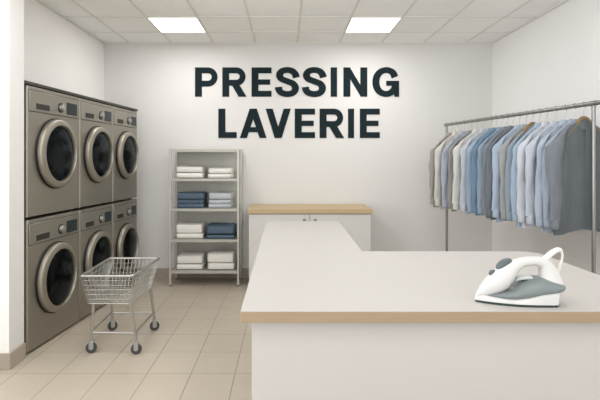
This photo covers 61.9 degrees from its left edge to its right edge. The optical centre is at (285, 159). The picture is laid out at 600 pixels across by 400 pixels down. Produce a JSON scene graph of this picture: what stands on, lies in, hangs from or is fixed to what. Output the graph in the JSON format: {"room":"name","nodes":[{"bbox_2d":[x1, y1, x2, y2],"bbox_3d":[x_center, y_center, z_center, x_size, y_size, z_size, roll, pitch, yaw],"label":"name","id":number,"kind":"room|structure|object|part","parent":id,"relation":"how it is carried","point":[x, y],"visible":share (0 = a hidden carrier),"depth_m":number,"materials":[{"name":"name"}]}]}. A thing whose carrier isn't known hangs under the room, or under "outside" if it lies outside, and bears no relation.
{"room":"laundry","nodes":[
{"label":"laundry","id":0,"kind":"room"},
{"bbox_2d":[0,0,23,352],"bbox_3d":[-2.220,0.005,3.045,1.160,2.469,0.170,0,0,0],"label":"wall","id":1,"kind":"structure","parent":0,"point":[11,11],"depth_m":2.98,"materials":[{"name":"paint"}]},
{"bbox_2d":[0,343,25,369],"bbox_3d":[-2.214,1.191,3.039,1.172,0.098,0.182,0,0,0],"label":"baseboard","id":2,"kind":"structure","parent":1,"relation":"attached to","point":[10,360],"depth_m":2.98,"materials":[{"name":"tile"}]},
{"bbox_2d":[24,0,103,100],"bbox_3d":[-2.205,0.005,4.190,0.589,2.469,2.120,0,0,0],"label":"wall","id":3,"kind":"structure","parent":0,"point":[58,54],"depth_m":4.24,"materials":[{"name":"paint"}]},
{"bbox_2d":[24,80,137,110],"bbox_3d":[-1.703,0.369,4.059,0.304,1.741,1.821,0,0,5],"label":"surround","id":4,"kind":"object","parent":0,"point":[28,83],"visible":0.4,"depth_m":3.74,"materials":[{"name":"metal"}]},
{"bbox_2d":[0,278,251,399],"bbox_3d":[-0.319,1.290,2.075,5.163,0.100,6.550,0,0,0],"label":"floor","id":5,"kind":"structure","parent":0,"point":[200,348],"depth_m":3.20,"materials":[{"name":"tile"}]},
{"bbox_2d":[24,210,78,352],"bbox_3d":[-1.862,0.812,3.517,0.610,0.856,0.650,0,0,5],"label":"washing machine","id":6,"kind":"object","parent":5,"relation":"on","point":[51,240],"visible":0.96,"depth_m":3.39,"materials":[{"name":"metal"}]},
{"bbox_3d":[-1.619,0.510,3.330,0.003,0.053,0.168,0,0,5],"label":"detergent drawer","id":7,"kind":"part","parent":6,"relation":"part of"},
{"bbox_2d":[24,85,78,218],"bbox_3d":[-1.862,-0.048,3.517,0.610,0.856,0.650,0,0,5],"label":"washing machine","id":8,"kind":"object","parent":6,"relation":"on","point":[51,119],"visible":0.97,"depth_m":3.38,"materials":[{"name":"metal"}]},
{"bbox_3d":[-1.619,-0.349,3.330,0.003,0.053,0.168,0,0,5],"label":"detergent drawer","id":9,"kind":"part","parent":8,"relation":"part of","materials":[{"name":"grey plastic"}]},
{"bbox_3d":[-1.608,-0.382,3.493,0.008,0.134,0.618,0,0,5],"label":"control panel","id":10,"kind":"part","parent":8,"relation":"part of","materials":[{"name":"metal"}]},
{"bbox_3d":[-1.577,-0.045,3.490,0.038,0.476,0.476,0,0,5],"label":"door","id":11,"kind":"part","parent":8,"relation":"part of","materials":[{"name":"metal"}]},
{"bbox_3d":[-1.571,-0.045,3.489,0.015,0.381,0.381,0,0,5],"label":"door glass","id":12,"kind":"part","parent":8,"relation":"part of","materials":[{"name":"black glass"}]},
{"bbox_3d":[-1.586,-0.370,3.550,0.022,0.068,0.068,0,0,5],"label":"program knob","id":13,"kind":"part","parent":8,"relation":"part of","materials":[{"name":"silver metal"}]},
{"bbox_3d":[-1.608,0.478,3.493,0.008,0.134,0.618,0,0,5],"label":"control panel","id":14,"kind":"part","parent":6,"relation":"part of","materials":[{"name":"metal"}]},
{"bbox_3d":[-1.577,0.815,3.490,0.038,0.476,0.476,0,0,5],"label":"door","id":15,"kind":"part","parent":6,"relation":"part of","materials":[{"name":"metal"}]},
{"bbox_3d":[-1.571,0.815,3.489,0.015,0.381,0.381,0,0,5],"label":"door glass","id":16,"kind":"part","parent":6,"relation":"part of","materials":[{"name":"black glass"}]},
{"bbox_3d":[-1.586,0.490,3.550,0.022,0.068,0.068,0,0,5],"label":"program knob","id":17,"kind":"part","parent":6,"relation":"part of","materials":[{"name":"silver metal"}]},
{"bbox_2d":[71,204,113,319],"bbox_3d":[-1.804,0.812,4.135,0.610,0.856,0.568,0,0,5],"label":"washing machine","id":18,"kind":"object","parent":5,"relation":"on","point":[95,221],"visible":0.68,"depth_m":4.01,"materials":[{"name":"metal"}]},
{"bbox_2d":[75,98,113,208],"bbox_3d":[-1.804,-0.048,4.135,0.610,0.856,0.568,0,0,5],"label":"washing machine","id":19,"kind":"object","parent":18,"relation":"on","point":[96,150],"visible":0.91,"depth_m":4.02,"materials":[{"name":"metal"}]},
{"bbox_3d":[-1.550,-0.382,4.111,0.008,0.134,0.536,0,0,5],"label":"control panel","id":20,"kind":"part","parent":19,"relation":"part of","materials":[{"name":"metal"}]},
{"bbox_3d":[-1.519,-0.045,4.108,0.038,0.456,0.456,0,0,5],"label":"door","id":21,"kind":"part","parent":19,"relation":"part of","materials":[{"name":"metal"}]},
{"bbox_3d":[-1.512,-0.045,4.107,0.015,0.365,0.365,0,0,5],"label":"door glass","id":22,"kind":"part","parent":19,"relation":"part of","materials":[{"name":"black glass"}]},
{"bbox_3d":[-1.550,0.478,4.111,0.008,0.134,0.536,0,0,5],"label":"control panel","id":23,"kind":"part","parent":18,"relation":"part of","materials":[{"name":"metal"}]},
{"bbox_3d":[-1.519,0.815,4.108,0.038,0.456,0.456,0,0,5],"label":"door","id":24,"kind":"part","parent":18,"relation":"part of","materials":[{"name":"metal"}]},
{"bbox_3d":[-1.512,0.815,4.107,0.015,0.365,0.365,0,0,5],"label":"door glass","id":25,"kind":"part","parent":18,"relation":"part of","materials":[{"name":"black glass"}]},
{"bbox_2d":[80,257,159,353],"bbox_3d":[-1.115,0.979,3.408,0.384,0.522,0.580,0,0,0],"label":"cart","id":26,"kind":"object","parent":5,"relation":"on","point":[91,347],"visible":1,"depth_m":3.28,"materials":[{"name":"silver metal"}]},
{"bbox_3d":[-1.239,1.040,3.200,0.021,0.253,0.060,0,0,-40],"label":"leg","id":27,"kind":"part","parent":26,"relation":"part of","materials":[{"name":"silver metal"}]},
{"bbox_3d":[-1.256,1.040,3.607,0.021,0.255,0.086,0,0,-10],"label":"leg","id":28,"kind":"part","parent":26,"relation":"part of","materials":[{"name":"silver metal"}]},
{"bbox_2d":[80,259,158,303],"bbox_3d":[-1.117,0.821,3.407,0.369,0.194,0.568,0,0,0],"label":"wire basket","id":29,"kind":"object","parent":26,"relation":"on","point":[100,287],"depth_m":3.30,"materials":[{"name":"metal"}]},
{"bbox_3d":[-0.974,1.040,3.190,0.054,0.253,0.020,0,0,-17],"label":"leg","id":30,"kind":"part","parent":26,"relation":"part of","materials":[{"name":"silver metal"}]},
{"bbox_3d":[-0.963,1.040,3.607,0.021,0.255,0.086,0,0,10],"label":"leg","id":31,"kind":"part","parent":26,"relation":"part of","materials":[{"name":"silver metal"}]},
{"bbox_2d":[106,199,138,298],"bbox_3d":[-1.750,0.812,4.698,0.610,0.856,0.539,0,0,5],"label":"washing machine","id":32,"kind":"object","parent":5,"relation":"on","point":[125,240],"visible":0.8,"depth_m":4.60,"materials":[{"name":"metal"}]},
{"bbox_2d":[107,106,138,202],"bbox_3d":[-1.750,-0.048,4.698,0.610,0.856,0.539,0,0,5],"label":"washing machine","id":33,"kind":"object","parent":32,"relation":"on","point":[124,121],"visible":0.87,"depth_m":4.59,"materials":[{"name":"metal"}]},
{"bbox_3d":[-1.496,-0.382,4.674,0.008,0.134,0.507,0,0,5],"label":"control panel","id":34,"kind":"part","parent":33,"relation":"part of","materials":[{"name":"metal"}]},
{"bbox_3d":[-1.466,-0.045,4.671,0.038,0.434,0.434,0,0,5],"label":"door","id":35,"kind":"part","parent":33,"relation":"part of","materials":[{"name":"metal"}]},
{"bbox_3d":[-1.459,-0.045,4.670,0.015,0.347,0.347,0,0,5],"label":"door glass","id":36,"kind":"part","parent":33,"relation":"part of","materials":[{"name":"black glass"}]},
{"bbox_3d":[-1.496,0.478,4.674,0.008,0.134,0.507,0,0,5],"label":"control panel","id":37,"kind":"part","parent":32,"relation":"part of","materials":[{"name":"metal"}]},
{"bbox_3d":[-1.466,0.815,4.671,0.038,0.434,0.434,0,0,5],"label":"door","id":38,"kind":"part","parent":32,"relation":"part of","materials":[{"name":"metal"}]},
{"bbox_3d":[-1.459,0.815,4.670,0.015,0.347,0.347,0,0,5],"label":"door glass","id":39,"kind":"part","parent":32,"relation":"part of","materials":[{"name":"black glass"}]},
{"bbox_2d":[169,149,241,285],"bbox_3d":[-0.805,0.564,5.067,0.696,1.352,0.321,0,0,0],"label":"shelving unit","id":40,"kind":"object","parent":5,"relation":"on","point":[220,158],"visible":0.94,"depth_m":5.22,"materials":[{"name":"metal"}]},
{"bbox_3d":[-1.140,0.561,4.920,0.022,1.346,0.022,0,0,0],"label":"post","id":41,"kind":"part","parent":40,"relation":"part of","materials":[{"name":"metal"}]},
{"bbox_3d":[-1.140,0.561,5.215,0.022,1.346,0.022,0,0,0],"label":"post","id":42,"kind":"part","parent":40,"relation":"part of","materials":[{"name":"metal"}]},
{"bbox_2d":[176,172,205,177],"bbox_3d":[-0.955,0.151,5.066,0.275,0.059,0.251,0,0,0],"label":"folded towel","id":43,"kind":"object","parent":40,"relation":"on","point":[202,174],"visible":0.73,"depth_m":4.95,"materials":[{"name":"white fabric"}]},
{"bbox_2d":[177,165,205,172],"bbox_3d":[-0.957,0.091,5.069,0.269,0.069,0.241,0,0,0],"label":"folded towel","id":44,"kind":"object","parent":43,"relation":"on","point":[181,169],"visible":1,"depth_m":4.95,"materials":[{"name":"white fabric"}]},
{"bbox_2d":[177,260,205,268],"bbox_3d":[-0.956,1.060,5.071,0.265,0.057,0.251,0,0,1],"label":"folded towel","id":45,"kind":"object","parent":40,"relation":"on","point":[190,265],"visible":0.66,"depth_m":4.95,"materials":[{"name":"white fabric"}]},
{"bbox_2d":[177,251,204,263],"bbox_3d":[-0.958,0.989,5.069,0.259,0.090,0.241,0,0,-1],"label":"folded towel","id":46,"kind":"object","parent":45,"relation":"on","point":[183,257],"visible":1,"depth_m":4.96,"materials":[{"name":"white fabric"}]},
{"bbox_2d":[177,231,205,237],"bbox_3d":[-0.956,0.754,5.069,0.272,0.053,0.250,0,0,0],"label":"folded towel","id":47,"kind":"object","parent":40,"relation":"on","point":[179,235],"visible":0.76,"depth_m":4.95,"materials":[{"name":"white fabric"}]},
{"bbox_2d":[176,222,205,232],"bbox_3d":[-0.961,0.682,5.065,0.266,0.099,0.241,0,0,1],"label":"folded towel","id":48,"kind":"object","parent":47,"relation":"on","point":[182,227],"visible":1,"depth_m":4.95,"materials":[{"name":"white fabric"}]},
{"bbox_2d":[177,203,206,207],"bbox_3d":[-0.950,0.455,5.074,0.276,0.043,0.250,0,0,1],"label":"folded towel","id":49,"kind":"object","parent":40,"relation":"on","point":[204,204],"visible":0.76,"depth_m":4.96,"materials":[{"name":"blue fabric"}]},
{"bbox_2d":[177,198,205,203],"bbox_3d":[-0.952,0.414,5.072,0.270,0.048,0.240,0,0,-1],"label":"folded towel","id":50,"kind":"object","parent":49,"relation":"on","point":[180,201],"visible":0.81,"depth_m":4.96,"materials":[{"name":"blue fabric"}]},
{"bbox_2d":[177,191,206,198],"bbox_3d":[-0.949,0.356,5.068,0.276,0.074,0.251,0,0,-1],"label":"folded towel","id":51,"kind":"object","parent":50,"relation":"on","point":[193,194],"visible":0.99,"depth_m":4.95,"materials":[{"name":"blue fabric"}]},
{"bbox_3d":[-0.805,1.103,5.067,0.646,0.026,0.313,0,0,0],"label":"shelf","id":52,"kind":"part","parent":40,"relation":"part of","materials":[{"name":"metal"}]},
{"bbox_3d":[-0.805,0.795,5.067,0.646,0.026,0.313,0,0,0],"label":"shelf","id":53,"kind":"part","parent":40,"relation":"part of","materials":[{"name":"metal"}]},
{"bbox_3d":[-0.805,0.491,5.067,0.646,0.026,0.313,0,0,0],"label":"shelf","id":54,"kind":"part","parent":40,"relation":"part of","materials":[{"name":"metal"}]},
{"bbox_3d":[-0.805,0.195,5.067,0.646,0.026,0.313,0,0,0],"label":"shelf","id":55,"kind":"part","parent":40,"relation":"part of","materials":[{"name":"metal"}]},
{"bbox_3d":[-0.805,-0.092,5.067,0.646,0.026,0.313,0,0,0],"label":"shelf","id":56,"kind":"part","parent":40,"relation":"part of","materials":[{"name":"metal"}]},
{"bbox_3d":[-0.805,0.500,5.226,0.646,1.200,0.002,0,0,0],"label":"panel","id":57,"kind":"part","parent":40,"relation":"part of","materials":[{"name":"metal"}]},
{"bbox_2d":[208,173,233,177],"bbox_3d":[-0.659,0.156,5.070,0.241,0.049,0.250,0,0,1],"label":"folded towel","id":58,"kind":"object","parent":40,"relation":"on","point":[231,175],"visible":0.75,"depth_m":4.95,"materials":[{"name":"white fabric"}]},
{"bbox_2d":[208,167,233,173],"bbox_3d":[-0.656,0.105,5.065,0.236,0.061,0.241,0,0,1],"label":"folded towel","id":59,"kind":"object","parent":58,"relation":"on","point":[213,170],"visible":1,"depth_m":4.95,"materials":[{"name":"white fabric"}]},
{"bbox_2d":[208,203,233,207],"bbox_3d":[-0.656,0.456,5.074,0.237,0.042,0.250,0,0,1],"label":"folded towel","id":60,"kind":"object","parent":40,"relation":"on","point":[231,204],"visible":0.7,"depth_m":4.96,"materials":[{"name":"grey fabric"}]},
{"bbox_2d":[209,199,232,203],"bbox_3d":[-0.656,0.414,5.066,0.231,0.047,0.240,0,0,1],"label":"folded towel","id":61,"kind":"object","parent":60,"relation":"on","point":[211,201],"visible":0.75,"depth_m":4.95,"materials":[{"name":"grey fabric"}]},
{"bbox_2d":[209,192,233,198],"bbox_3d":[-0.650,0.357,5.066,0.236,0.071,0.251,0,0,0],"label":"folded towel","id":62,"kind":"object","parent":61,"relation":"on","point":[212,195],"visible":0.99,"depth_m":4.94,"materials":[{"name":"grey fabric"}]},
{"bbox_2d":[206,232,236,237],"bbox_3d":[-0.649,0.758,5.069,0.291,0.045,0.250,0,0,1],"label":"folded towel","id":63,"kind":"object","parent":40,"relation":"on","point":[234,235],"visible":0.69,"depth_m":4.95,"materials":[{"name":"blue fabric"}]},
{"bbox_2d":[207,223,236,233],"bbox_3d":[-0.650,0.692,5.069,0.285,0.096,0.241,0,0,1],"label":"folded towel","id":64,"kind":"object","parent":63,"relation":"on","point":[212,228],"visible":1,"depth_m":4.96,"materials":[{"name":"blue fabric"}]},
{"bbox_2d":[208,259,235,268],"bbox_3d":[-0.648,1.055,5.067,0.271,0.068,0.251,0,0,-1],"label":"folded towel","id":65,"kind":"object","parent":40,"relation":"on","point":[214,265],"visible":0.76,"depth_m":4.95,"materials":[{"name":"white fabric"}]},
{"bbox_2d":[207,250,234,262],"bbox_3d":[-0.653,0.974,5.068,0.265,0.100,0.241,0,0,-1],"label":"folded towel","id":66,"kind":"object","parent":65,"relation":"on","point":[213,255],"visible":1,"depth_m":4.95,"materials":[{"name":"white fabric"}]},
{"bbox_3d":[-0.470,0.561,4.920,0.022,1.346,0.022,0,0,0],"label":"post","id":67,"kind":"part","parent":40,"relation":"part of","materials":[{"name":"metal"}]},
{"bbox_3d":[-0.470,0.561,5.215,0.022,1.346,0.022,0,0,0],"label":"post","id":68,"kind":"part","parent":40,"relation":"part of","materials":[{"name":"metal"}]},
{"bbox_2d":[247,204,372,279],"bbox_3d":[0.225,0.850,4.965,1.181,0.780,0.539,0,0,0],"label":"base cabinet","id":69,"kind":"object","parent":5,"relation":"on","point":[355,219],"visible":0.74,"depth_m":4.72,"materials":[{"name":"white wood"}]},
{"bbox_3d":[-0.065,0.839,4.728,0.570,0.653,0.020,0,0,0],"label":"door","id":70,"kind":"part","parent":69,"relation":"part of","materials":[{"name":"white laminate"}]},
{"bbox_3d":[0.514,0.839,4.728,0.570,0.653,0.020,0,0,0],"label":"door","id":71,"kind":"part","parent":69,"relation":"part of","materials":[{"name":"white laminate"}]},
{"bbox_2d":[240,221,599,399],"bbox_3d":[0.469,0.815,2.242,1.187,0.850,1.910,0,0,0],"label":"counter","id":72,"kind":"object","parent":5,"relation":"on","point":[330,318],"depth_m":1.31,"materials":[{"name":"white laminate"}]},
{"bbox_2d":[240,221,599,311],"bbox_3d":[0.469,0.391,2.242,1.185,0.001,1.908,0,0,0],"label":"countertop","id":73,"kind":"structure","parent":72,"relation":"on","point":[299,266],"depth_m":1.66,"materials":[{"name":"laminate"}]},
{"bbox_2d":[252,323,599,399],"bbox_3d":[0.469,0.800,2.242,1.131,0.760,1.854,0,0,0],"label":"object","id":74,"kind":"structure","parent":72,"relation":"attached to","point":[291,361],"depth_m":1.32,"materials":[{"name":"white laminate"}]},
{"bbox_2d":[475,247,565,306],"bbox_3d":[0.659,0.315,1.375,0.218,0.149,0.177,0,0,-39],"label":"iron","id":75,"kind":"object","parent":72,"relation":"on","point":[501,286],"visible":1,"depth_m":1.35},
{"bbox_3d":[0.643,0.347,1.371,0.213,0.058,0.095,0,0,2],"label":"water tank","id":76,"kind":"part","parent":75,"relation":"part of","materials":[{"name":"grey plastic"}]},
{"bbox_3d":[0.726,0.319,1.444,0.026,0.140,0.151,0,0,-35],"label":"power cord","id":77,"kind":"part","parent":75,"relation":"part of","materials":[{"name":"white plastic"}]},
{"bbox_2d":[444,100,599,273],"bbox_3d":[1.723,0.442,3.756,0.480,1.596,2.206,0,0,-9],"label":"clothes rack","id":78,"kind":"object","parent":5,"relation":"on","point":[593,104],"visible":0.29,"depth_m":3.00,"materials":[{"name":"metal"}]},
{"bbox_3d":[1.550,0.426,4.820,0.023,1.508,0.023,0,0,-9],"label":"post","id":79,"kind":"part","parent":78,"relation":"part of","materials":[{"name":"metal"}]},
{"bbox_3d":[1.723,-0.340,3.757,0.027,0.026,2.194,0,0,-9],"label":"rail","id":80,"kind":"part","parent":78,"relation":"part of","materials":[{"name":"metal"}]},
{"bbox_2d":[519,110,535,138],"bbox_3d":[1.756,-0.247,3.555,0.266,0.223,0.023,0,0,-10],"label":"hanger","id":81,"kind":"object","parent":78,"relation":"hanging from","point":[530,123],"visible":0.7,"depth_m":3.54,"materials":[{"name":"brown wood"}]},
{"bbox_2d":[505,124,533,220],"bbox_3d":[1.757,0.086,3.553,0.435,0.688,0.073,0,0,-10],"label":"shirt","id":82,"kind":"object","parent":81,"relation":"hanging from","point":[512,144],"visible":0.24,"depth_m":3.50,"materials":[{"name":"fabric"}]},
{"bbox_2d":[568,102,599,134],"bbox_3d":[1.834,-0.247,3.077,0.266,0.223,0.023,0,0,-10],"label":"hanger","id":83,"kind":"object","parent":78,"relation":"hanging from","point":[581,118],"visible":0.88,"depth_m":3.06,"materials":[{"name":"brown wood"}]},
{"bbox_2d":[545,119,599,234],"bbox_3d":[1.832,0.100,3.074,0.538,0.716,0.075,0,0,-10],"label":"shirt","id":84,"kind":"object","parent":83,"relation":"hanging from","point":[567,157],"visible":0.97,"depth_m":3.04,"materials":[{"name":"fabric"}]},
{"bbox_3d":[1.846,0.426,3.000,0.023,1.508,0.023,0,0,-9],"label":"post","id":85,"kind":"part","parent":78,"relation":"part of","materials":[{"name":"metal"}]},
{"label":"hanger","id":86,"kind":"object","parent":78,"relation":"hanging from","visible":0},
{"bbox_2d":[429,132,451,206],"bbox_3d":[1.564,0.093,4.739,0.439,0.707,0.071,0,0,-8],"label":"shirt","id":87,"kind":"object","parent":86,"relation":"hanging from","point":[432,152],"visible":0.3,"depth_m":4.69,"materials":[{"name":"fabric"}]},
{"label":"hanger","id":88,"kind":"object","parent":78,"relation":"hanging from","visible":0},
{"bbox_2d":[434,132,459,209],"bbox_3d":[1.579,0.099,4.634,0.450,0.717,0.074,0,0,-9],"label":"shirt","id":89,"kind":"object","parent":88,"relation":"hanging from","point":[438,152],"visible":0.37,"depth_m":4.58,"materials":[{"name":"fabric"}]},
{"bbox_2d":[104,44,491,267],"bbox_3d":[-0.118,0.005,5.300,4.763,2.469,0.100,0,0,0],"label":"wall","id":90,"kind":"structure","parent":0,"point":[440,84],"depth_m":5.25,"materials":[{"name":"paint"}]},
{"bbox_2d":[137,268,248,277],"bbox_3d":[-0.118,1.188,5.244,4.563,0.105,0.012,0,0,0],"label":"baseboard","id":91,"kind":"structure","parent":90,"relation":"attached to","point":[160,272],"depth_m":5.24,"materials":[{"name":"tile"}]},
{"bbox_2d":[195,67,398,96],"bbox_3d":[0.116,-0.818,5.245,2.140,0.314,0.010,0,0,0],"label":"sign","id":92,"kind":"object","parent":90,"relation":"attached to","point":[361,87],"depth_m":5.24,"materials":[{"name":"black plastic"}]},
{"bbox_2d":[218,109,379,137],"bbox_3d":[0.137,-0.385,5.247,1.694,0.308,0.007,0,0,0],"label":"sign","id":93,"kind":"object","parent":90,"relation":"attached to","point":[253,114],"depth_m":5.25,"materials":[{"name":"black plastic"}]},
{"bbox_2d":[41,0,563,41],"bbox_3d":[-0.319,-1.279,2.075,5.163,0.100,6.550,0,0,0],"label":"ceiling","id":94,"kind":"structure","parent":0,"point":[65,7],"depth_m":4.34,"materials":[{"name":"tile"}]},
{"bbox_2d":[146,17,206,32],"bbox_3d":[-0.980,-1.225,4.545,0.440,0.008,0.510,0,0,0],"label":"recessed light","id":95,"kind":"object","parent":94,"relation":"in","point":[163,24],"visible":1,"depth_m":4.51,"materials":[{"name":"white plastic"}]},
{"bbox_2d":[36,0,568,43],"bbox_3d":[0.126,-1.223,2.025,4.074,0.012,6.450,0,0,0],"label":"grid","id":96,"kind":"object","parent":94,"relation":"attached to","point":[39,1],"depth_m":4.52,"materials":[{"name":"white metal"}]},
{"bbox_2d":[344,17,402,32],"bbox_3d":[0.780,-1.225,4.545,0.440,0.008,0.510,0,0,0],"label":"recessed light","id":97,"kind":"object","parent":94,"relation":"in","point":[356,24],"visible":1,"depth_m":4.51,"materials":[{"name":"white plastic"}]},
{"bbox_2d":[492,0,599,274],"bbox_3d":[2.213,0.005,2.025,0.100,2.469,6.450,0,0,0],"label":"wall","id":98,"kind":"structure","parent":0,"point":[552,60],"depth_m":4.09,"materials":[{"name":"paint"}]},
{"label":"hanger","id":99,"kind":"object","parent":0,"visible":0},
{"bbox_2d":[441,131,466,208],"bbox_3d":[1.603,0.090,4.502,0.437,0.700,0.071,0,0,-8],"label":"shirt","id":100,"kind":"object","parent":99,"relation":"hanging from","point":[444,161],"visible":0.29,"depth_m":4.45,"materials":[{"name":"fabric"}]},
{"label":"hanger","id":101,"kind":"object","parent":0,"visible":0},
{"bbox_2d":[447,130,472,210],"bbox_3d":[1.626,0.093,4.373,0.457,0.707,0.074,0,0,-10],"label":"shirt","id":102,"kind":"object","parent":101,"relation":"hanging from","point":[450,151],"visible":0.2,"depth_m":4.32,"materials":[{"name":"fabric"}]},
{"bbox_3d":[1.637,-0.251,4.286,0.257,0.214,0.010,0,0,-10],"label":"hanger","id":103,"kind":"object","parent":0,"visible":0},
{"bbox_2d":[452,130,479,210],"bbox_3d":[1.635,0.085,4.282,0.458,0.690,0.074,0,0,-10],"label":"shirt","id":104,"kind":"object","parent":103,"relation":"hanging from","point":[456,151],"visible":0.31,"depth_m":4.23,"materials":[{"name":"fabric"}]},
{"label":"hanger","id":105,"kind":"object","parent":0,"visible":0},
{"bbox_2d":[459,129,486,214],"bbox_3d":[1.655,0.095,4.162,0.456,0.711,0.075,0,0,-9],"label":"shirt","id":106,"kind":"object","parent":105,"relation":"hanging from","point":[463,151],"visible":0.27,"depth_m":4.11,"materials":[{"name":"fabric"}]},
{"label":"hanger","id":107,"kind":"object","parent":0,"visible":0},
{"bbox_2d":[466,128,491,212],"bbox_3d":[1.671,0.084,4.069,0.451,0.689,0.071,0,0,-10],"label":"shirt","id":108,"kind":"object","parent":107,"relation":"hanging from","point":[470,148],"visible":0.2,"depth_m":4.02,"materials":[{"name":"fabric"}]},
{"label":"hanger","id":109,"kind":"object","parent":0,"visible":0},
{"bbox_2d":[471,127,496,215],"bbox_3d":[1.685,0.091,4.000,0.440,0.702,0.073,0,0,-9],"label":"shirt","id":110,"kind":"object","parent":109,"relation":"hanging from","point":[474,174],"visible":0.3,"depth_m":3.95,"materials":[{"name":"fabric"}]},
{"label":"hanger","id":111,"kind":"object","parent":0,"visible":0},
{"bbox_2d":[477,127,502,215],"bbox_3d":[1.699,0.086,3.926,0.437,0.692,0.074,0,0,-10],"label":"shirt","id":112,"kind":"object","parent":111,"relation":"hanging from","point":[480,148],"visible":0.21,"depth_m":3.88,"materials":[{"name":"fabric"}]},
{"label":"hanger","id":113,"kind":"object","parent":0,"visible":0},
{"bbox_2d":[481,126,508,217],"bbox_3d":[1.705,0.093,3.854,0.442,0.706,0.070,0,0,-9],"label":"shirt","id":114,"kind":"object","parent":113,"relation":"hanging from","point":[484,151],"visible":0.13,"depth_m":3.80,"materials":[{"name":"fabric"}]},
{"label":"hanger","id":115,"kind":"object","parent":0,"visible":0},
{"bbox_2d":[485,125,513,219],"bbox_3d":[1.721,0.095,3.778,0.456,0.709,0.074,0,0,-9],"label":"shirt","id":116,"kind":"object","parent":115,"relation":"hanging from","point":[489,174],"visible":0.17,"depth_m":3.73,"materials":[{"name":"fabric"}]},
{"bbox_3d":[1.731,-0.251,3.708,0.257,0.214,0.010,0,0,-9],"label":"hanger","id":117,"kind":"object","parent":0,"visible":0},
{"bbox_2d":[492,125,520,221],"bbox_3d":[1.729,0.098,3.706,0.456,0.716,0.072,0,0,-9],"label":"shirt","id":118,"kind":"object","parent":117,"relation":"hanging from","point":[496,213],"visible":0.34,"depth_m":3.65,"materials":[{"name":"fabric"}]},
{"label":"hanger","id":119,"kind":"object","parent":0,"visible":0},
{"bbox_2d":[498,124,527,220],"bbox_3d":[1.747,0.089,3.625,0.445,0.698,0.073,0,0,-10],"label":"shirt","id":120,"kind":"object","parent":119,"relation":"hanging from","point":[502,152],"visible":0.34,"depth_m":3.57,"materials":[{"name":"fabric"}]},
{"bbox_3d":[1.768,-0.251,3.481,0.257,0.214,0.010,0,0,-9],"label":"hanger","id":121,"kind":"object","parent":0,"visible":0},
{"bbox_2d":[510,122,540,226],"bbox_3d":[1.768,0.100,3.479,0.439,0.721,0.071,0,0,-9],"label":"shirt","id":122,"kind":"object","parent":121,"relation":"hanging from","point":[513,189],"visible":0.21,"depth_m":3.44,"materials":[{"name":"fabric"}]},
{"label":"hanger","id":123,"kind":"object","parent":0,"visible":0},
{"bbox_2d":[516,122,549,227],"bbox_3d":[1.780,0.099,3.409,0.456,0.717,0.073,0,0,-10],"label":"shirt","id":124,"kind":"object","parent":123,"relation":"hanging from","point":[521,158],"visible":0.3,"depth_m":3.36,"materials":[{"name":"fabric"}]},
{"label":"hanger","id":125,"kind":"object","parent":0,"visible":0},
{"bbox_2d":[525,121,559,226],"bbox_3d":[1.794,0.090,3.321,0.455,0.701,0.073,0,0,-8],"label":"shirt","id":126,"kind":"object","parent":125,"relation":"hanging from","point":[531,148],"visible":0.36,"depth_m":3.27,"materials":[{"name":"fabric"}]},
{"bbox_3d":[1.808,-0.251,3.234,0.257,0.214,0.010,0,0,-10],"label":"hanger","id":127,"kind":"object","parent":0,"visible":0},
{"bbox_2d":[534,120,588,231],"bbox_3d":[1.808,0.099,3.234,0.440,0.718,0.070,0,0,-10],"label":"shirt","id":128,"kind":"object","parent":127,"relation":"hanging from","point":[538,205],"visible":0.23,"depth_m":3.18,"materials":[{"name":"fabric"}]},
{"label":"hanger","id":129,"kind":"object","parent":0,"visible":0},
{"bbox_2d":[542,119,599,232],"bbox_3d":[1.820,0.099,3.156,0.451,0.718,0.072,0,0,-10],"label":"shirt","id":130,"kind":"object","parent":129,"relation":"hanging from","point":[545,188],"visible":0.23,"depth_m":3.11,"materials":[{"name":"fabric"}]}
]}

